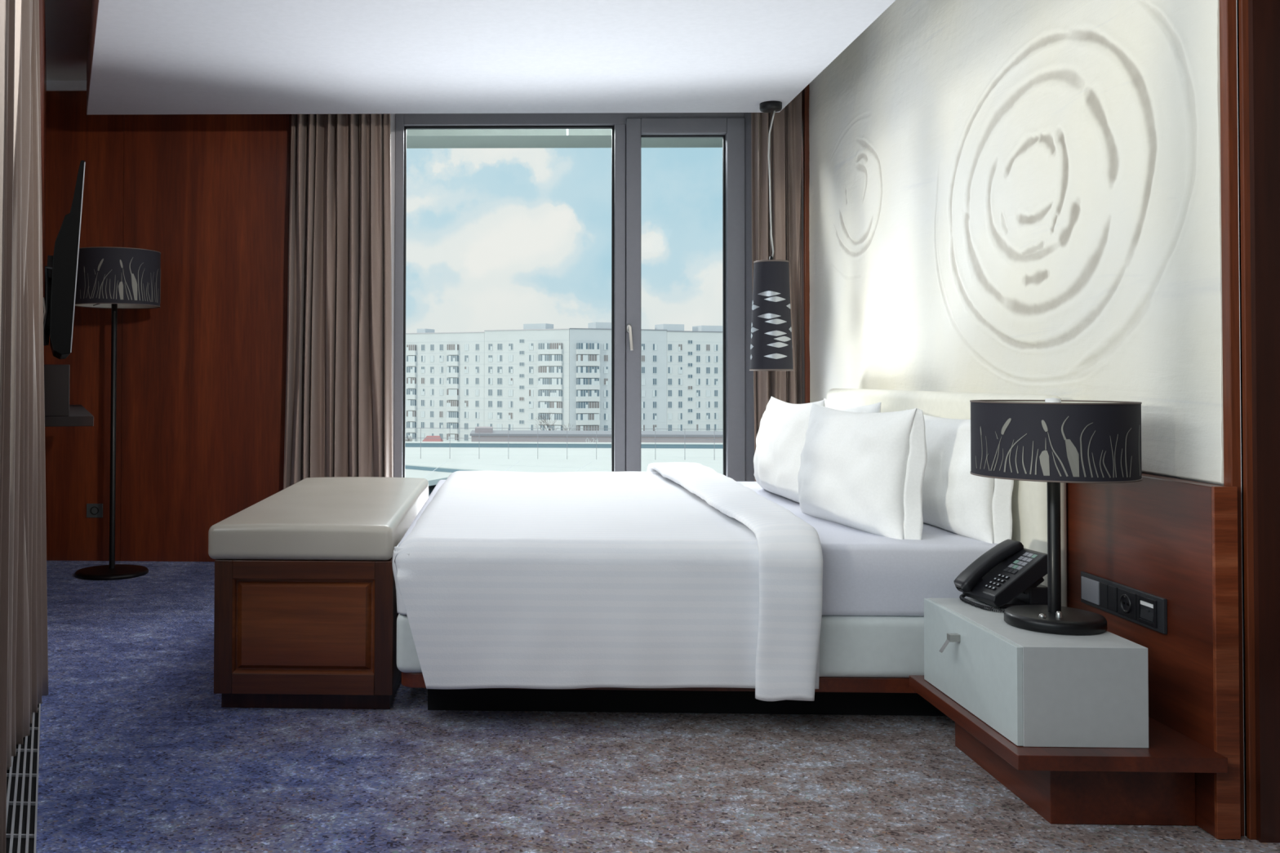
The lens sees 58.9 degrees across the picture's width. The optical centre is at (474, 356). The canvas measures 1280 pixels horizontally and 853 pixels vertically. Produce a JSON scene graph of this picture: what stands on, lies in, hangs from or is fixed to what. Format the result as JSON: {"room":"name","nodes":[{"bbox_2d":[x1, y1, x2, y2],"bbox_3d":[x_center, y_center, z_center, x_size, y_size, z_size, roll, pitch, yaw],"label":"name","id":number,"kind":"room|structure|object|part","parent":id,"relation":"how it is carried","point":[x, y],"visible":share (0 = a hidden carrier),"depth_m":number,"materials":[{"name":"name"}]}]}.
{"room":"hotel room","nodes":[
{"label":"hotel room","id":0,"kind":"room"},
{"bbox_2d":[39,0,46,346],"bbox_3d":[-2.212,-0.223,5.331,0.280,2.808,3.020,1,-1,-21],"label":"wall","id":1,"kind":"structure","parent":0,"point":[42,2],"depth_m":4.89,"materials":[{"name":"brown wood"}]},
{"bbox_2d":[43,160,85,359],"bbox_3d":[-1.685,-0.348,4.557,0.146,0.701,1.221,1,-1,-21],"label":"television","id":2,"kind":"object","parent":1,"relation":"attached to","point":[61,268],"visible":0.93,"depth_m":3.99,"materials":[{"name":"black plastic"}]},
{"bbox_2d":[44,364,93,426],"bbox_3d":[-1.786,0.155,4.858,0.188,0.224,1.750,1,-1,-21],"label":"wall shelf","id":3,"kind":"object","parent":1,"relation":"attached to","point":[59,412],"visible":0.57,"depth_m":4.03,"materials":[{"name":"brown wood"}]},
{"bbox_2d":[44,0,92,80],"bbox_3d":[-0.184,-1.773,2.690,5.924,0.100,8.500,0,-1,2],"label":"ceiling","id":4,"kind":"structure","parent":0,"point":[68,22],"depth_m":5.84,"materials":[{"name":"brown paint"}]},
{"bbox_2d":[44,90,291,561],"bbox_3d":[-1.839,-0.205,6.715,1.644,2.850,0.100,0,-1,2],"label":"wall","id":5,"kind":"structure","parent":0,"point":[202,374],"depth_m":6.66,"materials":[{"name":"brown wood"}]},
{"bbox_2d":[46,80,86,90],"bbox_3d":[-1.565,-1.624,6.669,2.100,0.055,0.030,0,-1,2],"label":"trim","id":6,"kind":"structure","parent":5,"relation":"attached to","point":[55,85],"depth_m":6.68,"materials":[{"name":"grey"}]},
{"bbox_2d":[86,503,102,517],"bbox_3d":[-2.261,0.918,6.648,0.097,0.083,0.012,0,-1,2],"label":"wall socket","id":7,"kind":"object","parent":5,"relation":"attached to","point":[93,510],"visible":1,"depth_m":6.65,"materials":[{"name":"black plastic"}]},
{"bbox_2d":[391,113,395,477],"bbox_3d":[0.488,-0.209,6.691,3.190,2.872,0.120,0,-1,2],"label":"trim","id":8,"kind":"structure","parent":5,"relation":"attached to","point":[393,115],"depth_m":6.67,"materials":[{"name":"grey metal"}]},
{"bbox_2d":[86,0,895,114],"bbox_3d":[-0.346,-1.573,2.365,3.849,0.308,7.650,0,-1,2],"label":"ceiling","id":9,"kind":"structure","parent":0,"point":[144,56],"depth_m":5.05,"materials":[{"name":"white paint"}]},
{"bbox_2d":[749,100,793,370],"bbox_3d":[1.575,-0.636,5.915,0.225,1.420,0.225,0,-1,2],"label":"pendant lamp","id":10,"kind":"object","parent":9,"relation":"hanging from","point":[771,346],"visible":1,"depth_m":5.83,"materials":[{"name":"black metal"}]},
{"bbox_3d":[1.574,-0.215,5.907,0.223,0.571,0.223,0,-1,2],"label":"lamp shade","id":11,"kind":"part","parent":10,"relation":"part of","materials":[{"name":"fabric"}]},
{"bbox_3d":[1.580,-0.918,5.920,0.040,0.784,0.009,0,-1,2],"label":"cord","id":12,"kind":"part","parent":10,"relation":"part of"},
{"bbox_2d":[393,112,755,481],"bbox_3d":[0.721,-0.131,6.638,2.390,2.715,0.178,0,-1,2],"label":"window","id":13,"kind":"structure","parent":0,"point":[628,129],"depth_m":6.61,"materials":[{"name":"metal"}]},
{"bbox_3d":[0.916,-0.115,6.568,0.038,0.157,0.051,0,-1,2],"label":"handle","id":14,"kind":"part","parent":13,"relation":"part of","materials":[{"name":"metal"}]},
{"bbox_3d":[1.250,-0.139,6.626,0.700,2.550,0.092,0,-1,2],"label":"sash","id":15,"kind":"part","parent":13,"relation":"part of","materials":[{"name":"grey metal"}]},
{"bbox_2d":[751,91,802,481],"bbox_3d":[1.760,-0.184,6.466,0.295,2.780,0.124,0,-1,2],"label":"curtain","id":16,"kind":"object","parent":13,"relation":"hanging from","point":[786,386],"visible":0.39,"depth_m":6.47,"materials":[{"name":"brown fabric"}]},
{"bbox_2d":[35,560,1279,852],"bbox_3d":[-0.193,1.174,2.635,5.924,0.050,8.500,0,-1,2],"label":"floor","id":17,"kind":"structure","parent":0,"point":[139,752],"depth_m":3.09,"materials":[{"name":"carpet"}]},
{"bbox_2d":[5,703,40,852],"bbox_3d":[-1.488,1.153,3.502,0.235,0.015,6.326,1,-1,-21],"label":"floor vent","id":18,"kind":"object","parent":17,"relation":"in","point":[22,777],"visible":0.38,"depth_m":2.91,"materials":[{"name":"metal"}]},
{"bbox_2d":[0,0,15,852],"bbox_3d":[-1.064,-0.165,2.428,0.095,2.586,0.236,1,-1,-20],"label":"curtain","id":19,"kind":"object","parent":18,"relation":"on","point":[7,7],"visible":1,"depth_m":2.51,"materials":[{"name":"white fabric"}]},
{"bbox_2d":[6,0,48,769],"bbox_3d":[-1.416,-0.147,3.453,0.124,2.586,0.780,0,-1,-14],"label":"curtain","id":20,"kind":"object","parent":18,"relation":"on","point":[28,646],"visible":0.78,"depth_m":3.40,"materials":[{"name":"grey fabric"}]},
{"bbox_2d":[75,246,160,580],"bbox_3d":[-1.994,0.311,6.217,0.467,1.796,0.467,0,-1,2],"label":"floor lamp","id":21,"kind":"object","parent":17,"relation":"on","point":[113,277],"visible":0.97,"depth_m":6.07,"materials":[{"name":"black metal"}]},
{"bbox_3d":[-1.992,-0.434,6.231,0.464,0.302,0.464,0,-1,2],"label":"lamp shade","id":22,"kind":"part","parent":21,"relation":"part of","materials":[{"name":"fabric"}]},
{"bbox_2d":[208,476,428,709],"bbox_3d":[-0.548,0.874,4.529,0.613,0.617,1.765,0,-1,2],"label":"storage bench","id":23,"kind":"object","parent":17,"relation":"on","point":[305,614],"visible":0.97,"depth_m":3.66,"materials":[{"name":"brown wood"}]},
{"bbox_3d":[-0.559,0.885,3.666,0.468,0.310,0.019,0,-1,2],"label":"raised panel","id":24,"kind":"part","parent":23,"relation":"part of","materials":[{"name":"brown wood"}]},
{"bbox_3d":[-0.560,1.073,3.664,0.468,0.067,0.024,0,-1,2],"label":"rail","id":25,"kind":"part","parent":23,"relation":"part of","materials":[{"name":"brown wood"}]},
{"bbox_3d":[-0.559,0.700,3.671,0.468,0.060,0.024,0,-1,2],"label":"rail","id":26,"kind":"part","parent":23,"relation":"part of","materials":[{"name":"brown wood"}]},
{"bbox_2d":[208,476,428,560],"bbox_3d":[-0.548,0.625,4.533,0.611,0.120,1.765,0,-1,2],"label":"cushion","id":27,"kind":"object","parent":23,"relation":"on","point":[335,518],"depth_m":3.74,"materials":[{"name":"beige leather"}]},
{"bbox_2d":[283,113,392,489],"bbox_3d":[-0.786,-0.191,6.499,0.648,2.780,0.147,0,-1,2],"label":"curtain","id":28,"kind":"object","parent":17,"relation":"on","point":[339,411],"visible":0.73,"depth_m":6.49,"materials":[{"name":"brown fabric"}]},
{"bbox_2d":[396,613,946,715],"bbox_3d":[0.755,1.003,4.491,1.941,0.365,2.115,0,-1,2],"label":"bed","id":29,"kind":"object","parent":17,"relation":"on","point":[867,664],"visible":0.15,"depth_m":3.64,"materials":[{"name":"white fabric"},{"name":"cherry wood"}]},
{"bbox_3d":[0.760,1.032,4.493,1.927,0.046,2.088,0,-1,2],"label":"frame","id":30,"kind":"part","parent":29,"relation":"part of","materials":[{"name":"brown wood"}]},
{"bbox_2d":[398,480,998,616],"bbox_3d":[0.755,0.708,4.498,1.931,0.224,2.111,0,-1,2],"label":"mattress","id":31,"kind":"object","parent":29,"relation":"on","point":[866,574],"visible":0.32,"depth_m":3.43,"materials":[{"name":"white fabric"}]},
{"bbox_2d":[392,462,822,701],"bbox_3d":[0.441,0.776,4.507,1.340,0.552,2.337,0,-1,2],"label":"duvet","id":32,"kind":"object","parent":31,"relation":"on","point":[669,575],"visible":1,"depth_m":3.40,"materials":[{"name":"white fabric"}]},
{"bbox_2d":[753,396,825,502],"bbox_3d":[1.352,0.390,4.788,0.241,0.428,0.801,0,-1,-1],"label":"pillow","id":33,"kind":"object","parent":31,"relation":"on","point":[780,439],"visible":0.77,"depth_m":4.61,"materials":[{"name":"fabric"}]},
{"bbox_2d":[823,398,881,413],"bbox_3d":[1.611,0.397,4.851,0.172,0.418,0.821,0,-1,0],"label":"pillow","id":34,"kind":"object","parent":31,"relation":"on","point":[873,408],"visible":0.12,"depth_m":4.62,"materials":[{"name":"fabric"}]},
{"bbox_2d":[797,402,927,539],"bbox_3d":[1.324,0.387,3.911,0.207,0.435,0.772,0,-1,-8],"label":"pillow","id":35,"kind":"object","parent":31,"relation":"on","point":[864,472],"visible":0.97,"depth_m":3.67,"materials":[{"name":"fabric"}]},
{"bbox_2d":[906,408,1013,543],"bbox_3d":[1.621,0.395,3.845,0.183,0.405,0.793,0,-1,-2],"label":"pillow","id":36,"kind":"object","parent":31,"relation":"on","point":[956,500],"visible":0.51,"depth_m":3.60,"materials":[{"name":"fabric"}]},
{"bbox_2d":[826,388,1240,839],"bbox_3d":[1.808,0.663,4.531,0.148,1.049,3.719,0,-1,2],"label":"headboard","id":37,"kind":"object","parent":17,"relation":"on","point":[1175,540],"visible":0.38,"depth_m":2.85,"materials":[{"name":"brown wood"}]},
{"bbox_2d":[1080,571,1167,634],"bbox_3d":[1.778,0.672,3.072,0.019,0.090,0.413,0,-1,2],"label":"panel","id":38,"kind":"object","parent":37,"relation":"attached to","point":[1149,611],"visible":1,"depth_m":3.04,"materials":[{"name":"grey plastic"}]},
{"bbox_2d":[1081,576,1099,604],"bbox_3d":[1.778,0.675,3.219,0.005,0.066,0.092,0,-1,2],"label":"switch","id":39,"kind":"object","parent":38,"relation":"attached to","point":[1090,584],"depth_m":3.21,"materials":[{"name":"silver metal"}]},
{"bbox_2d":[1120,594,1131,613],"bbox_3d":[1.770,0.671,3.030,0.006,0.050,0.050,0,-1,2],"label":"socket","id":40,"kind":"object","parent":38,"relation":"attached to","point":[1125,599],"depth_m":3.03,"materials":[{"name":"black plastic"}]},
{"bbox_3d":[1.854,0.768,4.534,0.054,0.839,3.708,0,-1,2],"label":"wood panel","id":41,"kind":"part","parent":37,"relation":"part of","materials":[{"name":"brown wood"}]},
{"bbox_2d":[909,675,1227,826],"bbox_3d":[1.540,1.055,2.986,0.488,0.209,0.712,0,-1,2],"label":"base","id":42,"kind":"object","parent":17,"relation":"on","point":[1153,785],"visible":0.63,"depth_m":2.75,"materials":[{"name":"brown wood"}]},
{"bbox_2d":[924,598,1148,748],"bbox_3d":[1.455,0.830,2.999,0.364,0.240,0.602,0,-1,2],"label":"drawer","id":43,"kind":"object","parent":42,"relation":"on","point":[1034,689],"visible":0.96,"depth_m":2.70,"materials":[{"name":"white wood"}]},
{"bbox_3d":[1.300,0.783,3.050,0.051,0.050,0.020,0,-1,2],"label":"handle","id":44,"kind":"part","parent":43,"relation":"part of","materials":[{"name":"metal"}]},
{"bbox_3d":[1.331,0.830,3.003,0.014,0.238,0.600,0,-1,2],"label":"drawer","id":45,"kind":"part","parent":43,"relation":"part of","materials":[{"name":"paint"}]},
{"bbox_2d":[953,539,1047,612],"bbox_3d":[1.527,0.625,3.207,0.229,0.176,0.234,0,-1,2],"label":"telephone","id":46,"kind":"object","parent":43,"relation":"on","point":[1008,575],"visible":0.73,"depth_m":3.19,"materials":[{"name":"black plastic"}]},
{"bbox_3d":[1.453,0.707,3.201,0.080,0.013,0.237,0,-1,-14],"label":"coiled cord","id":47,"kind":"part","parent":46,"relation":"part of","materials":[{"name":"black plastic"}]},
{"bbox_2d":[969,397,1142,635],"bbox_3d":[1.532,0.409,2.947,0.403,0.600,0.403,0,-1,2],"label":"table lamp","id":48,"kind":"object","parent":43,"relation":"on","point":[1053,442],"visible":1,"depth_m":2.81,"materials":[{"name":"black fabric"}]},
{"bbox_3d":[1.532,0.217,2.951,0.400,0.194,0.400,0,-1,2],"label":"lamp shade","id":49,"kind":"part","parent":48,"relation":"part of","materials":[{"name":"fabric"}]},
{"bbox_2d":[1142,0,1247,838],"bbox_3d":[1.974,-0.241,4.779,0.115,2.872,4.150,0,-1,2],"label":"wall","id":50,"kind":"structure","parent":0,"point":[1237,73],"depth_m":2.71,"materials":[{"name":"brown wood"}]},
{"bbox_2d":[801,84,809,404],"bbox_3d":[1.938,-0.208,6.500,0.050,2.870,0.124,0,-1,2],"label":"trim","id":51,"kind":"structure","parent":50,"relation":"attached to","point":[805,92],"depth_m":6.46,"materials":[{"name":"brown wood"}]},
{"bbox_2d":[808,0,1223,483],"bbox_3d":[1.896,-0.656,4.599,0.030,2.004,3.694,0,-1,2],"label":"wall panel","id":52,"kind":"object","parent":50,"relation":"attached to","point":[1015,197],"visible":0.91,"depth_m":3.73,"materials":[{"name":"beige paint"}]},
{"bbox_2d":[1248,0,1279,843],"bbox_3d":[2.374,-0.278,2.678,1.000,2.870,0.028,0,-1,2],"label":"wall","id":53,"kind":"structure","parent":0,"point":[1264,15],"depth_m":2.67,"materials":[{"name":"brown wood"}]},
{"bbox_2d":[1218,0,1256,839],"bbox_3d":[1.877,-0.279,2.719,0.078,2.870,0.051,0,-1,2],"label":"trim","id":54,"kind":"structure","parent":53,"relation":"attached to","point":[1233,425],"depth_m":2.70,"materials":[{"name":"brown wood"}]},
{"label":"outside","id":55,"kind":"structure","parent":0,"visible":0},
{"bbox_3d":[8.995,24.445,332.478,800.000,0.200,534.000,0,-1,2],"label":"ground","id":56,"kind":"structure","parent":55,"visible":0},
{"bbox_2d":[422,435,443,441],"bbox_3d":[-7.586,18.114,202.477,3.700,7.500,6.000,0,-1,2],"label":"shed","id":57,"kind":"object","parent":56,"relation":"on","point":[428,438],"visible":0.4,"depth_m":201.25,"materials":[{"name":"red"}]},
{"bbox_2d":[405,328,484,441],"bbox_3d":[-13.374,8.172,293.052,32.684,30.730,29.842,0,-1,2],"label":"apartment building","id":58,"kind":"structure","parent":56,"relation":"on","point":[445,371],"depth_m":283.07,"materials":[{"name":"white concrete"}]},
{"bbox_2d":[484,323,568,430],"bbox_3d":[12.865,7.650,279.533,20.594,31.430,24.019,0,-1,2],"label":"apartment building","id":59,"kind":"structure","parent":56,"relation":"on","point":[526,369],"depth_m":272.70,"materials":[{"name":"white concrete"}]},
{"bbox_2d":[533,412,556,430],"bbox_3d":[15.485,17.184,239.329,5.184,10.887,6.821,0,-1,2],"label":"bare tree","id":60,"kind":"object","parent":56,"relation":"on","point":[549,412],"visible":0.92,"depth_m":238.72,"materials":[{"name":"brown plant"}]},
{"bbox_2d":[470,426,723,443],"bbox_3d":[21.968,15.452,154.197,44.800,11.200,10.400,0,-1,2],"label":"building","id":61,"kind":"structure","parent":56,"relation":"on","point":[478,434],"depth_m":149.64,"materials":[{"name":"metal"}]},
{"bbox_2d":[568,322,666,431],"bbox_3d":[35.384,7.537,277.850,24.434,31.730,21.980,0,-1,2],"label":"apartment building","id":62,"kind":"structure","parent":56,"relation":"on","point":[589,348],"depth_m":269.85,"materials":[{"name":"white concrete"}]},
{"bbox_2d":[654,324,723,431],"bbox_3d":[62.275,7.847,285.972,32.838,31.580,23.996,0,-1,2],"label":"apartment building","id":63,"kind":"structure","parent":56,"relation":"on","point":[694,357],"depth_m":276.79,"materials":[{"name":"white concrete"}]},
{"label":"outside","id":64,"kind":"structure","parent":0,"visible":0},
{"bbox_2d":[404,441,723,496],"bbox_3d":[1.264,5.251,46.893,120.000,1.260,38.000,0,-1,2],"label":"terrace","id":65,"kind":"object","parent":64,"point":[438,460],"visible":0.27,"depth_m":56.54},
{"bbox_2d":[405,427,723,459],"bbox_3d":[4.484,4.285,54.828,34.000,1.516,0.028,0,-1,2],"label":"terrace railing","id":66,"kind":"object","parent":65,"relation":"on","point":[420,437],"visible":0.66,"depth_m":54.82,"materials":[{"name":"metal"},{"name":"glass"}]},
{"bbox_3d":[-2.624,4.268,55.021,0.022,1.514,0.026,0,-1,2],"label":"post","id":67,"kind":"part","parent":66,"relation":"part of","materials":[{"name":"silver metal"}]},
{"bbox_3d":[3.134,4.283,54.864,0.022,1.514,0.026,0,-1,2],"label":"post","id":68,"kind":"part","parent":66,"relation":"part of","materials":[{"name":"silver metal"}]},
{"bbox_3d":[4.486,3.539,54.842,34.000,0.024,0.028,0,-1,2],"label":"rail","id":69,"kind":"part","parent":66,"relation":"part of","materials":[{"name":"silver metal"}]},
{"bbox_3d":[4.484,4.039,54.832,34.000,0.024,0.028,0,-1,2],"label":"rail","id":70,"kind":"part","parent":66,"relation":"part of","materials":[{"name":"silver metal"}]},
{"bbox_3d":[4.574,4.286,54.825,0.022,1.514,0.026,0,-1,2],"label":"post","id":71,"kind":"part","parent":66,"relation":"part of","materials":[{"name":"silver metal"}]},
{"bbox_3d":[6.013,4.290,54.786,0.022,1.514,0.026,0,-1,2],"label":"post","id":72,"kind":"part","parent":66,"relation":"part of","materials":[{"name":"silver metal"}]},
{"bbox_3d":[8.892,4.298,54.708,0.022,1.514,0.026,0,-1,2],"label":"post","id":73,"kind":"part","parent":66,"relation":"part of","materials":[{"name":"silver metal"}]},
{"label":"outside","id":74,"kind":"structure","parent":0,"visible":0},
{"bbox_2d":[406,128,722,148],"bbox_3d":[0.211,-1.708,7.575,12.000,0.500,0.410,0,-1,2],"label":"eave","id":75,"kind":"object","parent":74,"point":[415,138],"visible":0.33,"depth_m":7.49}
]}

